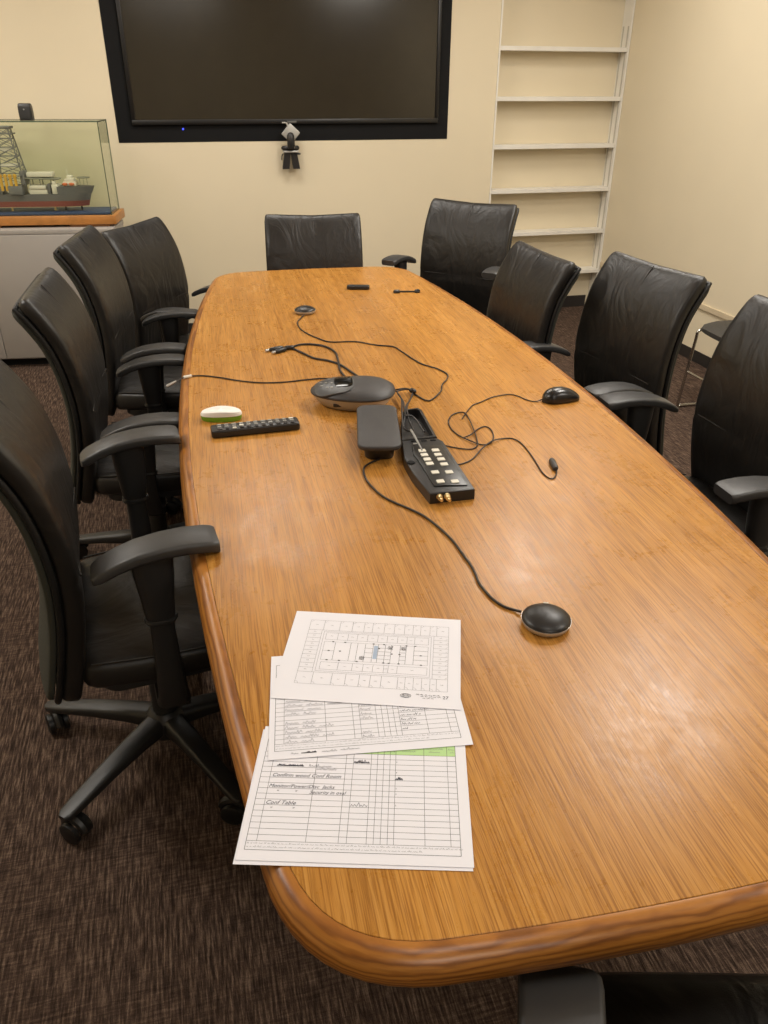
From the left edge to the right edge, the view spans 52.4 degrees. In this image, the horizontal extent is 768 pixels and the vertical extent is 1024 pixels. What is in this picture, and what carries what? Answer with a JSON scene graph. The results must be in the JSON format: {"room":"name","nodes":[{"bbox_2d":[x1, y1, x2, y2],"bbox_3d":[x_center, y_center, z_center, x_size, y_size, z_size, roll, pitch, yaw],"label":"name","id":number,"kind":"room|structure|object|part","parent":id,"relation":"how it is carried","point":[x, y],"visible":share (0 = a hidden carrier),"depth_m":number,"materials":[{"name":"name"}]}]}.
{"room":"conference room","nodes":[
{"label":"conference room","id":0,"kind":"room"},
{"bbox_2d":[0,0,625,322],"bbox_3d":[-0.995,-2.420,4.917,5.568,2.550,0.200,-7,30,-13],"label":"wall","id":1,"kind":"structure","parent":0,"point":[214,199],"depth_m":5.10,"materials":[{"name":"paint"}]},
{"bbox_2d":[188,323,192,333],"bbox_3d":[-1.425,-1.239,5.324,4.440,0.085,0.008,-7,30,-13],"label":"baseboard","id":2,"kind":"structure","parent":1,"relation":"attached to","point":[190,325],"depth_m":5.34,"materials":[{"name":"rubber"}]},
{"bbox_2d":[98,0,451,142],"bbox_3d":[-0.592,-2.863,4.676,2.084,1.157,0.014,-7,30,-13],"label":"trim","id":3,"kind":"structure","parent":1,"relation":"attached to","point":[127,132],"depth_m":4.85,"materials":[{"name":"black plastic"}]},
{"bbox_2d":[115,0,441,129],"bbox_3d":[-0.578,-2.857,4.661,1.920,1.030,0.024,-7,30,-13],"label":"television","id":4,"kind":"object","parent":1,"relation":"attached to","point":[187,62],"visible":1,"depth_m":4.72,"materials":[{"name":"black"}]},
{"bbox_2d":[281,122,300,168],"bbox_3d":[-0.587,-2.302,4.908,0.124,0.269,0.090,-7,30,-13],"label":"video camera","id":5,"kind":"object","parent":4,"relation":"attached to","point":[290,132],"visible":1,"depth_m":4.91,"materials":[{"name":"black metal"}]},
{"bbox_3d":[-0.619,-2.233,4.957,0.055,0.100,0.028,-7,30,-13],"label":"mount leg","id":6,"kind":"part","parent":5,"relation":"part of","materials":[{"name":"black plastic"}]},
{"bbox_3d":[-0.591,-2.296,4.926,0.116,0.031,0.064,-7,30,-13],"label":"mount plate","id":7,"kind":"part","parent":5,"relation":"part of","materials":[{"name":"black plastic"}]},
{"bbox_3d":[-0.565,-2.239,4.969,0.055,0.100,0.028,-7,30,-13],"label":"mount leg","id":8,"kind":"part","parent":5,"relation":"part of","materials":[{"name":"black plastic"}]},
{"bbox_2d":[562,295,585,306],"bbox_3d":[1.149,-1.604,6.005,0.866,0.085,0.008,-7,30,-13],"label":"baseboard","id":9,"kind":"structure","parent":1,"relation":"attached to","point":[575,300],"depth_m":6.08,"materials":[{"name":"rubber"}]},
{"bbox_2d":[0,306,767,1023],"bbox_3d":[0.101,0.820,1.752,5.568,0.050,9.550,-7,30,-13],"label":"floor","id":10,"kind":"structure","parent":0,"point":[149,918],"depth_m":1.69,"materials":[{"name":"carpet"}]},
{"bbox_2d":[0,219,123,364],"bbox_3d":[-2.233,-1.310,4.713,1.342,0.794,0.353,-3,29,-6],"label":"credenza","id":11,"kind":"object","parent":10,"relation":"on","point":[26,251],"visible":0.45,"depth_m":4.50,"materials":[{"name":"laminate"}]},
{"bbox_3d":[-2.575,-1.223,4.520,0.600,0.706,0.014,-3,29,-6],"label":"door","id":12,"kind":"part","parent":11,"relation":"part of","materials":[{"name":"laminate"}]},
{"bbox_3d":[-1.913,-1.259,4.590,0.728,0.706,0.014,-3,29,-6],"label":"door","id":13,"kind":"part","parent":11,"relation":"part of","materials":[{"name":"laminate"}]},
{"bbox_2d":[0,119,124,227],"bbox_3d":[-2.155,-1.925,4.441,1.202,0.544,0.290,-3,29,-6],"label":"display case","id":14,"kind":"object","parent":11,"relation":"on","point":[73,216],"visible":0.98,"depth_m":4.47,"materials":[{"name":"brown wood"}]},
{"bbox_2d":[17,103,34,119],"bbox_3d":[-1.962,-2.191,4.275,0.069,0.083,0.063,-3,29,-6],"label":"speaker","id":15,"kind":"object","parent":14,"relation":"on","point":[25,110],"visible":1,"depth_m":4.25},
{"bbox_2d":[18,106,30,118],"bbox_3d":[-1.958,-2.175,4.253,0.056,0.060,0.004,-3,29,-6],"label":"grille","id":16,"kind":"object","parent":15,"relation":"attached to","point":[24,114],"depth_m":4.25,"materials":[{"name":"black plastic"}]},
{"bbox_2d":[0,126,94,210],"bbox_3d":[-2.143,-1.935,4.411,0.951,0.441,0.122,-3,29,-6],"label":"model","id":17,"kind":"object","parent":14,"relation":"on","point":[70,193],"visible":1,"depth_m":4.45},
{"bbox_3d":[-2.155,-1.856,4.397,0.022,0.088,0.021,-3,29,-6],"label":"crane post","id":18,"kind":"part","parent":17,"relation":"part of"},
{"bbox_3d":[-2.129,-1.857,4.400,0.022,0.088,0.021,-3,29,-6],"label":"crane post","id":19,"kind":"part","parent":17,"relation":"part of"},
{"bbox_3d":[-2.103,-1.858,4.403,0.022,0.088,0.021,-3,29,-6],"label":"crane post","id":20,"kind":"part","parent":17,"relation":"part of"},
{"bbox_3d":[-2.077,-1.860,4.406,0.022,0.088,0.021,-3,29,-6],"label":"crane post","id":21,"kind":"part","parent":17,"relation":"part of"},
{"bbox_3d":[-2.155,-2.160,4.310,1.160,0.005,0.250,-3,29,-6],"label":"glass pane","id":22,"kind":"part","parent":14,"relation":"part of","materials":[{"name":"clear glass"}]},
{"bbox_3d":[-1.583,-1.980,4.488,0.005,0.477,0.239,-3,29,-6],"label":"glass pane","id":23,"kind":"part","parent":14,"relation":"part of","materials":[{"name":"clear glass"}]},
{"bbox_2d":[12,267,194,558],"bbox_3d":[-0.814,-0.272,2.626,0.671,1.007,0.685,-6,30,-11],"label":"office chair","id":24,"kind":"object","parent":10,"relation":"on","point":[49,310],"visible":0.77,"depth_m":2.41,"materials":[{"name":"leather"}]},
{"bbox_3d":[-0.993,-0.399,2.501,0.156,0.667,0.474,-6,30,-11],"label":"backrest","id":25,"kind":"part","parent":24,"relation":"part of","materials":[{"name":"black leather"}]},
{"bbox_3d":[-0.994,0.088,2.823,0.315,0.058,0.060,1,29,1],"label":"leg","id":26,"kind":"part","parent":24,"relation":"part of","materials":[{"name":"plastic"}]},
{"bbox_3d":[-0.754,-0.203,2.668,0.435,0.112,0.494,-6,30,-11],"label":"seat","id":27,"kind":"part","parent":24,"relation":"part of","materials":[{"name":"black leather"}]},
{"bbox_3d":[-0.848,-0.464,2.842,0.082,0.145,0.052,-6,30,-11],"label":"armrest","id":28,"kind":"part","parent":24,"relation":"part of","materials":[{"name":"plastic"}]},
{"bbox_3d":[-0.724,-0.188,2.343,0.082,0.145,0.052,-6,30,-11],"label":"armrest","id":29,"kind":"part","parent":24,"relation":"part of","materials":[{"name":"plastic"}]},
{"bbox_3d":[-0.652,0.041,2.911,0.315,0.058,0.060,-18,34,-30],"label":"leg","id":30,"kind":"part","parent":24,"relation":"part of","materials":[{"name":"plastic"}]},
{"bbox_2d":[0,359,244,844],"bbox_3d":[-0.541,0.155,1.835,0.662,1.027,0.674,-10,31,-18],"label":"office chair","id":31,"kind":"object","parent":10,"relation":"on","point":[126,617],"visible":0.89,"depth_m":1.65,"materials":[{"name":"black leather"}]},
{"bbox_3d":[-0.742,0.037,1.673,0.156,0.667,0.474,-10,31,-18],"label":"backrest","id":32,"kind":"part","parent":31,"relation":"part of","materials":[{"name":"black leather"}]},
{"bbox_3d":[-0.748,0.514,2.054,0.315,0.058,0.060,5,29,9],"label":"leg","id":33,"kind":"part","parent":31,"relation":"part of","materials":[{"name":"plastic"}]},
{"bbox_3d":[-0.654,0.611,1.880,0.060,0.058,0.315,15,32,25],"label":"leg","id":34,"kind":"part","parent":31,"relation":"part of","materials":[{"name":"plastic"}]},
{"bbox_3d":[-0.639,-0.102,1.972,0.082,0.145,0.052,-10,31,-18],"label":"armrest","id":35,"kind":"part","parent":31,"relation":"part of","materials":[{"name":"plastic"}]},
{"bbox_3d":[-0.513,0.216,1.871,0.435,0.112,0.494,-10,31,-18],"label":"seat","id":36,"kind":"part","parent":31,"relation":"part of","materials":[{"name":"black leather"}]},
{"bbox_3d":[-0.446,0.145,1.528,0.082,0.145,0.052,-10,31,-18],"label":"armrest","id":37,"kind":"part","parent":31,"relation":"part of","materials":[{"name":"plastic"}]},
{"bbox_3d":[-0.394,0.494,2.095,0.315,0.058,0.060,-13,31,-22],"label":"leg","id":38,"kind":"part","parent":31,"relation":"part of","materials":[{"name":"plastic"}]},
{"bbox_3d":[-0.435,0.598,1.905,0.060,0.058,0.315,-24,37,-37],"label":"leg","id":39,"kind":"part","parent":31,"relation":"part of","materials":[{"name":"plastic"}]},
{"bbox_2d":[53,225,197,514],"bbox_3d":[-0.910,-0.593,3.185,0.674,1.027,0.661,-3,29,-6],"label":"office chair","id":40,"kind":"object","parent":10,"relation":"on","point":[96,272],"visible":0.62,"depth_m":3.02,"materials":[{"name":"leather"}]},
{"bbox_3d":[-1.112,-0.754,3.101,0.156,0.667,0.474,-3,29,-6],"label":"backrest","id":41,"kind":"part","parent":40,"relation":"part of","materials":[{"name":"black leather"}]},
{"bbox_3d":[-0.869,-0.546,3.247,0.435,0.112,0.494,-3,29,-6],"label":"seat","id":42,"kind":"part","parent":40,"relation":"part of","materials":[{"name":"black leather"}]},
{"bbox_3d":[-0.873,-0.533,2.963,0.082,0.145,0.052,-3,29,-6],"label":"armrest","id":43,"kind":"part","parent":40,"relation":"part of","materials":[{"name":"plastic"}]},
{"bbox_3d":[-0.928,-0.776,3.402,0.082,0.145,0.052,-3,29,-6],"label":"armrest","id":44,"kind":"part","parent":40,"relation":"part of","materials":[{"name":"plastic"}]},
{"bbox_2d":[101,217,209,347],"bbox_3d":[-0.887,-0.833,3.678,0.669,0.970,0.672,8,30,14],"label":"office chair","id":45,"kind":"object","parent":10,"relation":"on","point":[148,255],"visible":0.33,"depth_m":3.54,"materials":[{"name":"leather"}]},
{"bbox_3d":[-0.950,-0.795,3.436,0.082,0.145,0.052,8,30,14],"label":"armrest","id":46,"kind":"part","parent":45,"relation":"part of","materials":[{"name":"plastic"}]},
{"bbox_3d":[-0.856,-0.740,3.711,0.435,0.112,0.494,8,30,14],"label":"seat","id":47,"kind":"part","parent":45,"relation":"part of","materials":[{"name":"black leather"}]},
{"bbox_2d":[264,213,362,270],"bbox_3d":[-0.339,-0.913,3.833,0.665,0.966,0.688,-3,29,-6],"label":"office chair","id":48,"kind":"object","parent":10,"relation":"on","point":[329,240],"visible":0.13,"depth_m":3.81,"materials":[{"name":"leather"}]},
{"bbox_2d":[382,198,518,315],"bbox_3d":[0.303,-1.008,3.963,0.666,1.011,0.678,16,33,26],"label":"office chair","id":49,"kind":"object","parent":10,"relation":"on","point":[465,245],"visible":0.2,"depth_m":3.94,"materials":[{"name":"leather"}]},
{"bbox_3d":[0.084,-1.214,4.000,0.052,0.145,0.082,16,33,26],"label":"armrest","id":50,"kind":"part","parent":49,"relation":"part of","materials":[{"name":"plastic"}]},
{"bbox_2d":[179,267,767,987],"bbox_3d":[-0.001,-0.049,2.506,1.196,0.740,3.447,-6,29,-11],"label":"conference table","id":51,"kind":"object","parent":10,"relation":"on","point":[617,762],"visible":0.94,"depth_m":1.35,"materials":[{"name":"brown wood"}]},
{"bbox_2d":[200,406,241,421],"bbox_3d":[-0.436,-0.264,2.094,0.110,0.031,0.052,-2,29,-4],"label":"eraser","id":52,"kind":"object","parent":51,"relation":"on","point":[216,413],"visible":1,"depth_m":2.08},
{"bbox_2d":[166,374,327,386],"bbox_3d":[-0.404,-0.404,2.378,0.503,0.016,0.079,-1,29,-3],"label":"cable","id":53,"kind":"object","parent":51,"relation":"on","point":[190,375],"visible":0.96,"depth_m":2.37,"materials":[{"name":"black plastic"}]},
{"bbox_3d":[-0.376,-0.402,2.371,0.444,0.004,0.056,2,29,3],"label":"cord","id":54,"kind":"part","parent":53,"relation":"part of","materials":[{"name":"black rubber"}]},
{"bbox_2d":[210,417,299,437],"bbox_3d":[-0.333,-0.220,2.025,0.227,0.022,0.048,-7,30,-14],"label":"remote control","id":55,"kind":"object","parent":51,"relation":"on","point":[290,423],"visible":1,"depth_m":2.01,"materials":[{"name":"black plastic"}]},
{"bbox_2d":[294,305,315,314],"bbox_3d":[-0.309,-0.792,3.055,0.083,0.027,0.083,-2,29,-4],"label":"table microphone","id":56,"kind":"object","parent":51,"relation":"on","point":[304,309],"visible":1,"depth_m":3.03,"materials":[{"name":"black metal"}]},
{"bbox_2d":[265,343,358,375],"bbox_3d":[-0.189,-0.505,2.551,0.405,0.014,0.182,24,37,36],"label":"cable","id":57,"kind":"object","parent":51,"relation":"on","point":[278,349],"visible":0.96,"depth_m":2.61,"materials":[{"name":"black rubber"}]},
{"bbox_3d":[-0.177,-0.504,2.555,0.107,0.007,0.377,-17,33,-28],"label":"cord","id":58,"kind":"part","parent":57,"relation":"part of","materials":[{"name":"black rubber"}]},
{"bbox_3d":[-0.185,-0.488,2.526,0.034,0.007,0.364,-22,36,-34],"label":"cord","id":59,"kind":"part","parent":57,"relation":"part of","materials":[{"name":"black rubber"}]},
{"bbox_2d":[310,376,394,411],"bbox_3d":[-0.087,-0.337,2.195,0.238,0.066,0.192,-2,29,-4],"label":"phone","id":60,"kind":"object","parent":51,"relation":"on","point":[344,393],"visible":0.99,"depth_m":2.14,"materials":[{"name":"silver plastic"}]},
{"bbox_3d":[-0.139,-0.353,2.179,0.110,0.023,0.132,-2,29,-4],"label":"control panel","id":61,"kind":"part","parent":60,"relation":"part of","materials":[{"name":"grey plastic"}]},
{"bbox_2d":[233,729,472,870],"bbox_3d":[-0.033,0.360,1.000,0.279,0.001,0.216,1,29,1],"label":"paper sheet","id":62,"kind":"object","parent":51,"relation":"on","point":[240,862],"visible":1,"depth_m":0.91,"materials":[{"name":"white paper"}]},
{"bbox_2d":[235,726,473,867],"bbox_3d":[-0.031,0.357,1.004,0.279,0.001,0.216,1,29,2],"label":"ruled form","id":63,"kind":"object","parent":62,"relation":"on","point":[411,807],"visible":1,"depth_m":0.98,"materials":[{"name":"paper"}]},
{"bbox_2d":[347,284,369,289],"bbox_3d":[-0.113,-0.984,3.412,0.098,0.018,0.036,1,29,1],"label":"remote control","id":64,"kind":"object","parent":51,"relation":"on","point":[349,286],"visible":1,"depth_m":3.40,"materials":[{"name":"black plastic"}]},
{"bbox_2d":[268,656,472,759],"bbox_3d":[-0.028,0.274,1.152,0.279,0.001,0.216,-3,29,-5],"label":"ruled form","id":65,"kind":"object","parent":51,"relation":"on","point":[297,728],"visible":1,"depth_m":1.10,"materials":[{"name":"paper"}]},
{"bbox_2d":[270,611,460,709],"bbox_3d":[-0.019,0.228,1.233,0.279,0.001,0.216,3,29,4],"label":"floor plan","id":66,"kind":"object","parent":65,"relation":"on","point":[328,657],"depth_m":1.22,"materials":[{"name":"paper"}]},
{"bbox_2d":[297,314,448,400],"bbox_3d":[-0.054,-0.550,2.639,0.194,0.008,1.014,-16,33,-27],"label":"microphone cable","id":67,"kind":"object","parent":51,"relation":"on","point":[304,314],"visible":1,"depth_m":2.64,"materials":[{"name":"black rubber"}]},
{"bbox_2d":[357,405,401,458],"bbox_3d":[-0.015,-0.199,1.964,0.105,0.046,0.275,-1,29,-2],"label":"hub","id":68,"kind":"object","parent":51,"relation":"on","point":[378,431],"visible":1,"depth_m":1.91,"materials":[{"name":"black plastic"}]},
{"bbox_2d":[393,289,419,293],"bbox_3d":[0.098,-0.948,3.359,0.116,0.019,0.022,-3,29,-6],"label":"cable","id":69,"kind":"object","parent":51,"relation":"on","point":[415,290],"visible":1,"depth_m":3.35,"materials":[{"name":"black plastic"}]},
{"bbox_2d":[395,388,424,450],"bbox_3d":[0.069,-0.251,2.060,0.065,0.040,0.494,-1,29,-2],"label":"cable bundle","id":70,"kind":"object","parent":51,"relation":"on","point":[413,391],"visible":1,"depth_m":2.05,"materials":[{"name":"grey rubber"}]},
{"bbox_3d":[0.047,-0.275,2.091,0.026,0.026,0.315,-2,29,-5],"label":"cord","id":71,"kind":"part","parent":70,"relation":"part of","materials":[{"name":"grey rubber"}]},
{"bbox_3d":[0.071,-0.291,2.136,0.021,0.031,0.305,1,29,2],"label":"cord","id":72,"kind":"part","parent":70,"relation":"part of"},
{"bbox_3d":[0.056,-0.280,2.102,0.036,0.030,0.285,-6,30,-11],"label":"cord","id":73,"kind":"part","parent":70,"relation":"part of","materials":[{"name":"grey rubber"}]},
{"bbox_2d":[401,408,474,503],"bbox_3d":[0.094,-0.147,1.888,0.116,0.030,0.518,-5,29,-10],"label":"box","id":74,"kind":"object","parent":51,"relation":"on","point":[433,470],"visible":0.97,"depth_m":1.79,"materials":[{"name":"black plastic"}]},
{"bbox_3d":[0.120,-0.108,1.794,0.079,0.003,0.225,-5,29,-10],"label":"key plate","id":75,"kind":"part","parent":74,"relation":"part of","materials":[{"name":"black plastic"}]},
{"bbox_2d":[363,458,521,612],"bbox_3d":[0.075,0.015,1.618,0.111,0.008,0.714,-9,30,-16],"label":"microphone cable","id":76,"kind":"object","parent":51,"relation":"on","point":[373,461],"visible":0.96,"depth_m":1.55,"materials":[{"name":"black rubber"}]},
{"bbox_2d":[446,412,493,449],"bbox_3d":[0.225,-0.215,2.037,0.126,0.007,0.248,4,29,7],"label":"cable","id":77,"kind":"object","parent":51,"relation":"on","point":[477,443],"visible":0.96,"depth_m":2.00,"materials":[{"name":"black rubber"}]},
{"bbox_2d":[462,394,541,418],"bbox_3d":[0.308,-0.306,2.201,0.284,0.008,0.096,-16,33,-26],"label":"cable","id":78,"kind":"object","parent":51,"relation":"on","point":[503,394],"visible":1,"depth_m":2.23,"materials":[{"name":"black rubber"}]},
{"bbox_2d":[458,438,557,478],"bbox_3d":[0.307,-0.143,1.902,0.244,0.014,0.204,9,30,15],"label":"cable","id":79,"kind":"object","parent":51,"relation":"on","point":[554,466],"visible":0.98,"depth_m":1.86,"materials":[{"name":"black rubber"}]},
{"bbox_2d":[521,602,571,636],"bbox_3d":[0.272,0.177,1.306,0.083,0.027,0.083,4,29,7],"label":"table microphone","id":80,"kind":"object","parent":51,"relation":"on","point":[544,619],"visible":1,"depth_m":1.29,"materials":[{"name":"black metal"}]},
{"bbox_2d":[542,386,579,403],"bbox_3d":[0.506,-0.338,2.229,0.116,0.038,0.063,-10,30,-18],"label":"computer mouse","id":81,"kind":"object","parent":51,"relation":"on","point":[554,395],"visible":1,"depth_m":2.21,"materials":[{"name":"black plastic"}]},
{"bbox_2d":[486,241,580,343],"bbox_3d":[0.349,-0.521,3.116,0.663,0.978,0.708,-8,30,-14],"label":"office chair","id":82,"kind":"object","parent":10,"relation":"on","point":[531,285],"visible":0.27,"depth_m":2.94,"materials":[{"name":"leather"}]},
{"bbox_2d":[489,0,635,295],"bbox_3d":[1.167,-2.450,5.475,0.924,2.079,0.118,-7,30,-13],"label":"bookshelf","id":83,"kind":"object","parent":10,"relation":"on","point":[623,50],"visible":0.62,"depth_m":5.39,"materials":[{"name":"white wood"}]},
{"bbox_3d":[0.725,-2.397,5.376,0.011,2.079,0.118,-7,30,-13],"label":"panel","id":84,"kind":"part","parent":83,"relation":"part of","materials":[{"name":"white wood"}]},
{"bbox_3d":[1.166,-2.296,5.562,0.900,0.026,0.111,-7,30,-13],"label":"shelf","id":85,"kind":"part","parent":83,"relation":"part of","materials":[{"name":"white wood"}]},
{"bbox_3d":[1.167,-2.543,5.425,0.900,0.026,0.111,-7,30,-13],"label":"shelf","id":86,"kind":"part","parent":83,"relation":"part of","materials":[{"name":"white wood"}]},
{"bbox_3d":[1.165,-2.044,5.701,0.900,0.026,0.111,-7,30,-13],"label":"shelf","id":87,"kind":"part","parent":83,"relation":"part of","materials":[{"name":"white wood"}]},
{"bbox_3d":[1.169,-2.797,5.285,0.900,0.026,0.111,-7,30,-13],"label":"shelf","id":88,"kind":"part","parent":83,"relation":"part of","materials":[{"name":"white wood"}]},
{"bbox_3d":[1.170,-3.050,5.145,0.900,0.026,0.111,-7,30,-13],"label":"shelf","id":89,"kind":"part","parent":83,"relation":"part of","materials":[{"name":"white wood"}]},
{"bbox_3d":[1.164,-1.794,5.840,0.900,0.026,0.111,-7,30,-13],"label":"shelf","id":90,"kind":"part","parent":83,"relation":"part of","materials":[{"name":"white wood"}]},
{"bbox_3d":[1.610,-2.503,5.574,0.011,2.079,0.118,-7,30,-13],"label":"panel","id":91,"kind":"part","parent":83,"relation":"part of","materials":[{"name":"white wood"}]},
{"bbox_2d":[523,251,711,455],"bbox_3d":[0.702,-0.335,2.750,0.694,1.009,0.671,-11,31,-19],"label":"office chair","id":92,"kind":"object","parent":10,"relation":"on","point":[637,314],"visible":0.39,"depth_m":2.63,"materials":[{"name":"leather"}]},
{"bbox_3d":[0.582,-0.537,2.924,0.082,0.145,0.052,-11,31,-19],"label":"armrest","id":93,"kind":"part","parent":92,"relation":"part of","materials":[{"name":"plastic"}]},
{"bbox_3d":[0.761,-0.319,2.530,0.082,0.145,0.052,-11,31,-19],"label":"armrest","id":94,"kind":"part","parent":92,"relation":"part of","materials":[{"name":"plastic"}]},
{"bbox_3d":[0.870,-0.534,2.759,0.156,0.667,0.474,-11,31,-19],"label":"backrest","id":95,"kind":"part","parent":92,"relation":"part of","materials":[{"name":"black leather"}]},
{"bbox_2d":[517,966,767,1023],"bbox_3d":[0.439,0.732,0.800,0.687,1.028,0.672,1,29,1],"label":"office chair","id":96,"kind":"object","parent":10,"relation":"on","point":[569,994],"visible":0.88,"depth_m":1.00,"materials":[{"name":"leather"}]},
{"bbox_3d":[0.443,0.756,0.902,0.494,0.112,0.435,1,29,1],"label":"seat","id":97,"kind":"part","parent":96,"relation":"part of","materials":[{"name":"black leather"}]},
{"bbox_2d":[598,294,767,556],"bbox_3d":[0.866,-0.037,2.203,0.672,1.019,0.690,-6,30,-12],"label":"office chair","id":98,"kind":"object","parent":10,"relation":"on","point":[729,437],"visible":0.43,"depth_m":2.17,"materials":[{"name":"leather"}]},
{"bbox_3d":[0.778,-0.266,2.394,0.082,0.145,0.052,-6,30,-12],"label":"armrest","id":99,"kind":"part","parent":98,"relation":"part of","materials":[{"name":"plastic"}]},
{"bbox_3d":[0.814,0.037,2.222,0.435,0.112,0.494,-6,30,-12],"label":"seat","id":100,"kind":"part","parent":98,"relation":"part of","materials":[{"name":"black leather"}]},
{"bbox_3d":[1.054,-0.209,2.150,0.156,0.667,0.474,-6,30,-12],"label":"backrest","id":101,"kind":"part","parent":98,"relation":"part of","materials":[{"name":"black leather"}]},
{"bbox_3d":[0.914,0.015,1.888,0.082,0.145,0.052,-6,30,-12],"label":"armrest","id":102,"kind":"part","parent":98,"relation":"part of","materials":[{"name":"plastic"}]},
{"bbox_2d":[676,320,731,407],"bbox_3d":[1.912,-0.848,3.884,0.566,0.839,0.486,-7,30,-13],"label":"chair","id":103,"kind":"object","parent":10,"relation":"on","point":[715,330],"visible":0.38,"depth_m":3.99,"materials":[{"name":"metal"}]},
{"bbox_3d":[1.839,-0.926,4.096,0.535,0.770,0.016,-7,30,-13],"label":"leg frame","id":104,"kind":"part","parent":103,"relation":"part of","materials":[{"name":"silver metal"}]},
{"bbox_3d":[1.863,-0.870,3.857,0.420,0.052,0.450,-7,30,-13],"label":"seat","id":105,"kind":"part","parent":103,"relation":"part of","materials":[{"name":"black leather"}]},
{"bbox_2d":[600,0,767,357],"bbox_3d":[2.756,-0.634,1.717,0.100,2.550,9.350,-7,30,-13],"label":"wall","id":106,"kind":"structure","parent":0,"point":[689,190],"depth_m":4.65,"materials":[{"name":"paint"}]},
{"bbox_2d":[600,262,734,319],"bbox_3d":[2.737,0.265,2.026,0.012,0.034,9.038,-7,30,-13],"label":"trim","id":107,"kind":"structure","parent":106,"relation":"attached to","point":[704,307],"depth_m":4.64,"materials":[{"name":"paint"}]},
{"bbox_2d":[678,343,710,368],"bbox_3d":[2.737,0.529,2.174,0.008,0.072,9.040,-7,30,-13],"label":"baseboard","id":108,"kind":"structure","parent":106,"relation":"attached to","point":[699,358],"depth_m":4.88,"materials":[{"name":"rubber"}]}
]}

